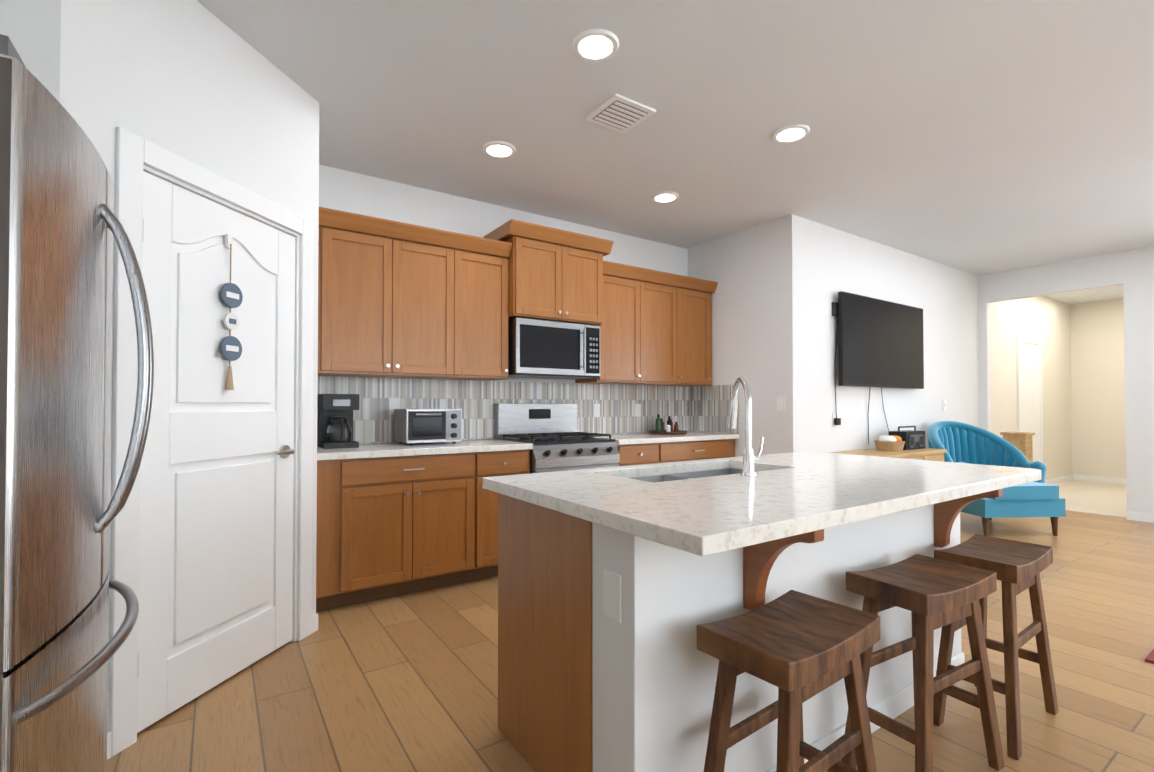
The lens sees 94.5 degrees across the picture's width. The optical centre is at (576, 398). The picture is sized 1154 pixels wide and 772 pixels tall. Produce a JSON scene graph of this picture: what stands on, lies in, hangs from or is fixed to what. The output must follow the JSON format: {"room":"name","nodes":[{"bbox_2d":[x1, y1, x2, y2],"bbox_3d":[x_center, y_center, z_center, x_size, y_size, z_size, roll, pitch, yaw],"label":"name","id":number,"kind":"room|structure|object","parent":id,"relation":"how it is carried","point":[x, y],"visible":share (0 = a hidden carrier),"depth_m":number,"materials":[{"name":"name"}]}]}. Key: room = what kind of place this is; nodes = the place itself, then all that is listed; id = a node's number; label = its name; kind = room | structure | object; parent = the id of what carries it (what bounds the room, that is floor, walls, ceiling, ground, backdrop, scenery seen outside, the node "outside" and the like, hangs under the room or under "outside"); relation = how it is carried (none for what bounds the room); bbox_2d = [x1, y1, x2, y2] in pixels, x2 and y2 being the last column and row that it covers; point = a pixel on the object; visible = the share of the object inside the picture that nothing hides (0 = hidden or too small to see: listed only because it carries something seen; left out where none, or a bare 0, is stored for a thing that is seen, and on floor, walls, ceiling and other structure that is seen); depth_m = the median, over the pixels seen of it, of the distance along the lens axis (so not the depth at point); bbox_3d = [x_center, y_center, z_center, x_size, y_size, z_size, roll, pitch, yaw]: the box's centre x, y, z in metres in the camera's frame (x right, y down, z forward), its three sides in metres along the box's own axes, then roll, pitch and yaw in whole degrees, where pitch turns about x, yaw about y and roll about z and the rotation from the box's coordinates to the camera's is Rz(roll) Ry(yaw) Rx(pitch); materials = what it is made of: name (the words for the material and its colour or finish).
{"room":"living room and kitchen","nodes":[
{"label":"living room and kitchen","id":0,"kind":"room"},
{"bbox_2d":[0,0,60,101],"bbox_3d":[-1.954,-0.197,1.460,0.792,2.780,0.100,1,-1,-34],"label":"wall","id":1,"kind":"structure","parent":0,"point":[31,29],"depth_m":1.62,"materials":[{"name":"paint"}]},
{"bbox_2d":[60,0,318,731],"bbox_3d":[-1.533,-0.186,2.238,0.100,2.780,1.200,0,-1,11],"label":"wall","id":2,"kind":"structure","parent":0,"point":[196,82],"depth_m":2.11,"materials":[{"name":"paint"}]},
{"bbox_2d":[109,127,313,756],"bbox_3d":[-1.513,0.145,2.285,0.118,2.120,0.980,0,-1,11],"label":"door frame","id":3,"kind":"structure","parent":2,"relation":"attached to","point":[135,153],"depth_m":1.87,"materials":[{"name":"white wood"}]},
{"bbox_2d":[107,613,317,759],"bbox_3d":[-1.477,1.161,2.208,0.014,0.085,1.200,0,-1,11],"label":"baseboard","id":4,"kind":"structure","parent":2,"relation":"attached to","point":[314,624],"depth_m":2.74,"materials":[{"name":"white wood"}]},
{"bbox_2d":[137,171,294,732],"bbox_3d":[-1.470,0.190,2.268,0.099,2.005,0.790,0,-1,11],"label":"pantry door","id":5,"kind":"structure","parent":2,"relation":"in","point":[216,542],"depth_m":2.19,"materials":[{"name":"white wood"}]},
{"bbox_2d":[220,234,242,389],"bbox_3d":[-1.471,-0.366,2.264,0.032,0.660,0.104,0,-1,11],"label":"door sign","id":6,"kind":"object","parent":5,"relation":"hanging from","point":[230,345],"visible":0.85,"depth_m":2.26,"materials":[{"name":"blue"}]},
{"bbox_2d":[319,164,687,443],"bbox_3d":[-1.079,-0.161,4.025,5.310,2.780,0.100,1,-1,-34],"label":"wall","id":7,"kind":"structure","parent":0,"point":[351,192],"depth_m":4.07,"materials":[{"name":"paint"}]},
{"bbox_2d":[318,215,465,379],"bbox_3d":[-1.305,-0.612,3.605,0.973,0.929,0.347,1,-1,-34],"label":"upper cabinet","id":8,"kind":"object","parent":7,"relation":"attached to","point":[396,299],"depth_m":3.46,"materials":[{"name":"brown wood"}]},
{"bbox_2d":[450,243,509,380],"bbox_3d":[-0.798,-0.607,3.947,0.477,0.929,0.347,1,-1,-34],"label":"upper cabinet","id":9,"kind":"object","parent":7,"relation":"attached to","point":[487,268],"depth_m":3.85,"materials":[{"name":"brown wood"}]},
{"bbox_2d":[317,376,738,443],"bbox_3d":[-0.158,0.091,4.193,3.545,0.458,0.644,1,-1,-34],"label":"backsplash","id":10,"kind":"structure","parent":7,"relation":"attached to","point":[697,408],"depth_m":4.43,"materials":[{"name":"tile"}]},
{"bbox_2d":[389,398,399,414],"bbox_3d":[-1.300,0.056,3.798,0.075,0.120,0.006,1,-1,-34],"label":"outlet","id":11,"kind":"object","parent":10,"relation":"attached to","point":[394,403],"depth_m":3.79,"materials":[{"name":"white plastic"}]},
{"bbox_2d":[593,404,599,416],"bbox_3d":[0.177,0.110,4.792,0.075,0.120,0.006,1,-1,-34],"label":"outlet","id":12,"kind":"object","parent":10,"relation":"attached to","point":[596,407],"depth_m":4.79,"materials":[{"name":"white plastic"}]},
{"bbox_2d":[634,404,640,416],"bbox_3d":[0.575,0.113,5.060,0.075,0.120,0.006,1,-1,-34],"label":"outlet","id":13,"kind":"object","parent":10,"relation":"attached to","point":[637,407],"depth_m":5.06,"materials":[{"name":"white plastic"}]},
{"bbox_2d":[486,227,605,326],"bbox_3d":[-0.237,-0.905,4.278,0.809,0.614,0.432,1,-1,-34],"label":"upper cabinet","id":14,"kind":"object","parent":7,"relation":"attached to","point":[552,278],"depth_m":4.07,"materials":[{"name":"brown wood"}]},
{"bbox_2d":[507,318,599,379],"bbox_3d":[-0.231,-0.376,4.249,0.760,0.415,0.470,1,-1,-34],"label":"over-the-range microwave","id":15,"kind":"object","parent":14,"relation":"attached to","point":[540,349],"visible":1,"depth_m":4.06,"materials":[{"name":"metal"}]},
{"bbox_2d":[575,267,645,384],"bbox_3d":[0.290,-0.597,4.680,0.507,0.929,0.347,1,-1,-34],"label":"upper cabinet","id":16,"kind":"object","parent":7,"relation":"attached to","point":[623,338],"depth_m":4.55,"materials":[{"name":"brown wood"}]},
{"bbox_2d":[642,275,681,385],"bbox_3d":[0.637,-0.594,4.914,0.555,0.929,0.347,1,-1,-34],"label":"upper cabinet","id":17,"kind":"object","parent":7,"relation":"attached to","point":[663,296],"depth_m":4.81,"materials":[{"name":"brown wood"}]},
{"bbox_2d":[682,283,713,385],"bbox_3d":[1.000,-0.590,5.159,0.547,0.929,0.347,1,-1,-34],"label":"upper cabinet","id":18,"kind":"object","parent":7,"relation":"attached to","point":[696,299],"depth_m":5.05,"materials":[{"name":"brown wood"}]},
{"bbox_2d":[107,511,1153,771],"bbox_3d":[2.583,1.231,2.042,9.190,0.060,7.450,1,-1,-34],"label":"floor","id":19,"kind":"structure","parent":0,"point":[405,683],"depth_m":2.18,"materials":[{"name":"brown wood"}]},
{"bbox_2d":[0,34,153,771],"bbox_3d":[-1.500,0.292,1.051,1.036,1.790,0.912,1,-1,-34],"label":"fridge","id":20,"kind":"object","parent":19,"relation":"on","point":[60,225],"visible":1,"depth_m":1.02,"materials":[{"name":"metal"}]},
{"bbox_2d":[316,452,487,610],"bbox_3d":[-1.206,0.787,3.488,1.029,0.868,0.617,1,-1,-34],"label":"base cabinet","id":21,"kind":"object","parent":19,"relation":"on","point":[396,519],"depth_m":3.22,"materials":[{"name":"brown wood"}]},
{"bbox_2d":[317,440,531,459],"bbox_3d":[-1.054,0.333,3.582,1.379,0.040,0.641,1,-1,-34],"label":"countertop","id":22,"kind":"structure","parent":21,"relation":"on","point":[365,451],"depth_m":3.36,"materials":[{"name":"white stone"}]},
{"bbox_2d":[317,394,358,448],"bbox_3d":[-1.514,0.142,3.386,0.208,0.335,0.290,1,-1,-34],"label":"coffee maker","id":23,"kind":"object","parent":22,"relation":"on","point":[335,422],"visible":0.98,"depth_m":3.32,"materials":[{"name":"black plastic"}]},
{"bbox_2d":[394,409,461,444],"bbox_3d":[-1.027,0.194,3.701,0.380,0.240,0.348,1,-1,-34],"label":"toaster oven","id":24,"kind":"object","parent":22,"relation":"on","point":[411,426],"visible":1,"depth_m":3.58,"materials":[{"name":"silver metal"}]},
{"bbox_2d":[488,448,532,577],"bbox_3d":[-0.688,0.792,3.837,0.476,0.868,0.617,1,-1,-34],"label":"base cabinet","id":25,"kind":"object","parent":19,"relation":"on","point":[499,463],"depth_m":3.58,"materials":[{"name":"brown wood"}]},
{"bbox_2d":[495,403,619,473],"bbox_3d":[-0.146,0.635,4.140,0.746,1.190,0.710,1,-1,-34],"label":"range","id":26,"kind":"object","parent":19,"relation":"on","point":[554,437],"visible":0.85,"depth_m":4.11,"materials":[{"name":"metal"}]},
{"bbox_2d":[617,444,667,465],"bbox_3d":[0.351,0.802,4.538,0.511,0.868,0.617,1,-1,-34],"label":"base cabinet","id":27,"kind":"object","parent":19,"relation":"on","point":[630,454],"depth_m":4.29,"materials":[{"name":"brown wood"}]},
{"bbox_2d":[668,440,734,461],"bbox_3d":[0.881,0.807,4.895,1.023,0.868,0.617,1,-1,-34],"label":"base cabinet","id":28,"kind":"object","parent":19,"relation":"on","point":[687,450],"depth_m":4.66,"materials":[{"name":"brown wood"}]},
{"bbox_2d":[595,432,738,443],"bbox_3d":[0.728,0.349,4.784,1.409,0.040,0.641,1,-1,-34],"label":"countertop","id":29,"kind":"structure","parent":28,"relation":"on","point":[637,438],"depth_m":4.55,"materials":[{"name":"white stone"}]},
{"bbox_2d":[648,414,686,434],"bbox_3d":[0.847,0.240,4.980,0.362,0.182,0.362,1,-1,-34],"label":"tray","id":30,"kind":"object","parent":29,"relation":"on","point":[660,430],"visible":1,"depth_m":4.93,"materials":[{"name":"brown wood"}]},
{"bbox_2d":[493,483,1024,771],"bbox_3d":[0.770,0.768,2.063,1.888,0.868,0.991,1,-1,-34],"label":"kitchen island","id":31,"kind":"object","parent":19,"relation":"on","point":[581,689],"depth_m":1.55,"materials":[{"name":"paint"}]},
{"bbox_2d":[604,569,620,622],"bbox_3d":[0.091,0.512,1.385,0.007,0.120,0.070,1,-1,-34],"label":"outlet","id":32,"kind":"object","parent":31,"relation":"attached to","point":[612,595],"visible":1,"depth_m":1.38,"materials":[{"name":"white plastic"}]},
{"bbox_2d":[483,451,1041,558],"bbox_3d":[0.794,0.312,2.079,2.030,0.040,1.070,1,-1,-34],"label":"island countertop","id":33,"kind":"structure","parent":31,"relation":"on","point":[799,493],"depth_m":1.62,"materials":[{"name":"white stone"}]},
{"bbox_2d":[627,463,766,482],"bbox_3d":[0.499,0.427,2.201,0.880,0.212,0.425,1,-1,-34],"label":"sink","id":34,"kind":"object","parent":33,"relation":"in","point":[728,468],"depth_m":2.42,"materials":[{"name":"grey metal"}]},
{"bbox_2d":[727,377,763,475],"bbox_3d":[0.649,0.104,2.130,0.183,0.376,0.241,1,-1,-34],"label":"faucet","id":35,"kind":"object","parent":33,"relation":"on","point":[749,456],"visible":1,"depth_m":2.02,"materials":[{"name":"silver metal"}]},
{"bbox_2d":[697,590,879,771],"bbox_3d":[0.536,0.874,1.336,0.496,0.634,0.284,1,-1,-34],"label":"stool","id":36,"kind":"object","parent":19,"relation":"on","point":[797,648],"visible":1,"depth_m":1.30,"materials":[{"name":"brown wood"}]},
{"bbox_2d":[829,448,946,461],"bbox_3d":[2.830,0.860,4.848,1.350,0.760,0.442,1,-1,-34],"label":"console","id":37,"kind":"object","parent":19,"relation":"on","point":[931,454],"visible":0.06,"depth_m":4.80,"materials":[{"name":"brown wood"}]},
{"bbox_2d":[874,435,904,451],"bbox_3d":[2.861,0.409,4.888,0.250,0.142,0.250,1,-1,-34],"label":"basket","id":38,"kind":"object","parent":37,"relation":"on","point":[893,443],"visible":1,"depth_m":4.81,"materials":[{"name":"wicker"}]},
{"bbox_2d":[889,426,924,449],"bbox_3d":[3.168,0.375,5.113,0.380,0.217,0.170,1,-1,-34],"label":"radio","id":39,"kind":"object","parent":37,"relation":"on","point":[914,439],"visible":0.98,"depth_m":5.03,"materials":[{"name":"black plastic"}]},
{"bbox_2d":[841,554,1004,771],"bbox_3d":[1.116,0.880,1.727,0.484,0.634,0.260,0,-1,-30],"label":"stool","id":40,"kind":"object","parent":19,"relation":"on","point":[931,594],"visible":0.96,"depth_m":1.68,"materials":[{"name":"brown wood"}]},
{"bbox_2d":[933,534,1058,759],"bbox_3d":[1.575,0.884,2.013,0.492,0.634,0.276,1,-1,-34],"label":"stool","id":41,"kind":"object","parent":19,"relation":"on","point":[1017,567],"visible":0.71,"depth_m":1.96,"materials":[{"name":"brown wood"}]},
{"bbox_2d":[928,421,1065,535],"bbox_3d":[3.945,0.739,5.136,1.008,1.014,1.068,1,-1,-34],"label":"armchair","id":42,"kind":"object","parent":19,"relation":"on","point":[960,442],"visible":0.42,"depth_m":5.11,"materials":[{"name":"blue fabric"}]},
{"bbox_2d":[1145,649,1153,663],"bbox_3d":[3.728,1.200,2.392,1.800,0.012,1.350,1,-1,-34],"label":"entry rug","id":43,"kind":"object","parent":19,"relation":"on","point":[1149,658],"visible":1,"depth_m":2.46,"materials":[{"name":"red fabric"}]},
{"bbox_2d":[197,0,1153,304],"bbox_3d":[4.013,-1.605,3.046,12.640,0.080,7.450,1,-1,-34],"label":"ceiling","id":44,"kind":"structure","parent":0,"point":[981,136],"depth_m":2.92,"materials":[{"name":"paint"}]},
{"bbox_2d":[482,141,515,157],"bbox_3d":[-0.487,-1.554,3.342,0.210,0.013,0.210,1,-1,-34],"label":"recessed light","id":45,"kind":"object","parent":44,"relation":"in","point":[499,149],"visible":1,"depth_m":3.32,"materials":[{"name":"white plastic"}]},
{"bbox_2d":[572,28,618,61],"bbox_3d":[0.083,-1.567,2.377,0.210,0.013,0.210,1,-1,-34],"label":"recessed light","id":46,"kind":"object","parent":44,"relation":"in","point":[595,45],"visible":0.98,"depth_m":2.36,"materials":[{"name":"white plastic"}]},
{"bbox_2d":[585,93,655,133],"bbox_3d":[0.236,-1.558,2.939,0.280,0.016,0.280,1,-1,-34],"label":"ceiling vent","id":47,"kind":"object","parent":44,"relation":"in","point":[619,113],"visible":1,"depth_m":2.92,"materials":[{"name":"white metal"}]},
{"bbox_2d":[651,191,678,202],"bbox_3d":[0.678,-1.543,4.103,0.210,0.013,0.210,1,-1,-34],"label":"recessed light","id":48,"kind":"object","parent":44,"relation":"in","point":[665,197],"visible":0.94,"depth_m":4.08,"materials":[{"name":"white plastic"}]},
{"bbox_2d":[772,124,809,142],"bbox_3d":[1.260,-1.557,3.146,0.210,0.013,0.210,1,-1,-34],"label":"recessed light","id":49,"kind":"object","parent":44,"relation":"in","point":[790,133],"visible":1,"depth_m":3.12,"materials":[{"name":"white plastic"}]},
{"bbox_2d":[687,214,978,456],"bbox_3d":[3.058,-0.132,6.089,3.900,2.780,1.300,1,-1,-34],"label":"wall","id":50,"kind":"structure","parent":0,"point":[783,281],"depth_m":4.91,"materials":[{"name":"paint"}]},
{"bbox_2d":[777,397,785,410],"bbox_3d":[1.738,0.046,4.546,0.010,0.120,0.080,1,-1,-34],"label":"light switch","id":51,"kind":"object","parent":50,"relation":"attached to","point":[781,403],"visible":1,"depth_m":4.54,"materials":[{"name":"white plastic"}]},
{"bbox_2d":[832,413,837,425],"bbox_3d":[2.322,0.190,4.801,0.075,0.120,0.005,1,-1,-34],"label":"outlet","id":52,"kind":"object","parent":50,"relation":"attached to","point":[833,414],"depth_m":4.79,"materials":[{"name":"white plastic"}]},
{"bbox_2d":[832,291,923,388],"bbox_3d":[2.961,-0.525,5.192,1.570,0.840,0.086,1,-1,-34],"label":"screen","id":53,"kind":"object","parent":50,"relation":"attached to","point":[880,343],"visible":1,"depth_m":5.08,"materials":[{"name":"black plastic"}]},
{"bbox_2d":[834,319,888,444],"bbox_3d":[2.734,-0.131,5.056,1.018,1.151,0.036,1,-1,-34],"label":"cord","id":54,"kind":"object","parent":53,"relation":"hanging from","point":[837,421],"visible":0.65,"depth_m":4.79,"materials":[{"name":"black plastic"}]},
{"bbox_2d":[943,400,945,409],"bbox_3d":[4.163,0.077,6.040,0.080,0.120,0.012,1,-1,-34],"label":"light switch","id":55,"kind":"object","parent":50,"relation":"attached to","point":[944,408],"depth_m":6.04,"materials":[{"name":"white plastic"}]},
{"bbox_2d":[990,296,1073,480],"bbox_3d":[6.469,-0.111,7.604,3.450,2.780,0.100,1,-1,-34],"label":"wall","id":56,"kind":"structure","parent":0,"point":[1047,319],"depth_m":7.79,"materials":[{"name":"paint"}]},
{"bbox_2d":[1016,335,1042,462],"bbox_3d":[6.284,0.216,7.399,0.920,2.120,0.025,1,-1,-34],"label":"door","id":57,"kind":"structure","parent":56,"relation":"attached to","point":[1029,384],"depth_m":7.42,"materials":[{"name":"white"}]},
{"bbox_2d":[1045,474,1073,484],"bbox_3d":[7.247,1.242,8.041,1.410,0.085,0.014,1,-1,-34],"label":"baseboard","id":58,"kind":"structure","parent":56,"relation":"attached to","point":[1070,477],"depth_m":8.08,"materials":[{"name":"white wood"}]},
{"bbox_2d":[978,246,1153,513],"bbox_3d":[6.687,-0.160,4.104,0.100,2.780,6.050,1,-1,-34],"label":"wall","id":59,"kind":"structure","parent":0,"point":[1132,271],"depth_m":5.50,"materials":[{"name":"paint"}]},
{"bbox_2d":[1126,511,1153,522],"bbox_3d":[6.989,1.180,3.535,0.014,0.085,4.740,1,-1,-34],"label":"baseboard","id":60,"kind":"structure","parent":59,"relation":"attached to","point":[1142,517],"depth_m":5.41,"materials":[{"name":"white wood"}]},
{"bbox_2d":[1054,480,1126,517],"bbox_3d":[6.944,1.297,6.880,3.450,0.064,1.800,1,-1,-34],"label":"floor","id":61,"kind":"structure","parent":0,"point":[1100,498],"depth_m":6.80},
{"bbox_2d":[1000,432,1034,461],"bbox_3d":[5.347,0.836,6.473,0.280,0.845,0.260,1,-1,-34],"label":"side table","id":62,"kind":"object","parent":61,"relation":"on","point":[1021,442],"visible":0.27,"depth_m":6.39,"materials":[{"name":"brown wood"}]},
{"bbox_2d":[1070,298,1125,478],"bbox_3d":[8.333,-0.108,7.835,0.100,2.780,1.560,1,-1,-34],"label":"wall","id":63,"kind":"structure","parent":0,"point":[1083,385],"depth_m":8.20,"materials":[{"name":"paint"}]},
{"bbox_2d":[1074,475,1125,483],"bbox_3d":[8.285,1.239,7.785,0.014,0.085,1.600,1,-1,-34],"label":"baseboard","id":64,"kind":"structure","parent":63,"relation":"attached to","point":[1076,477],"depth_m":8.17,"materials":[{"name":"white wood"}]}
]}

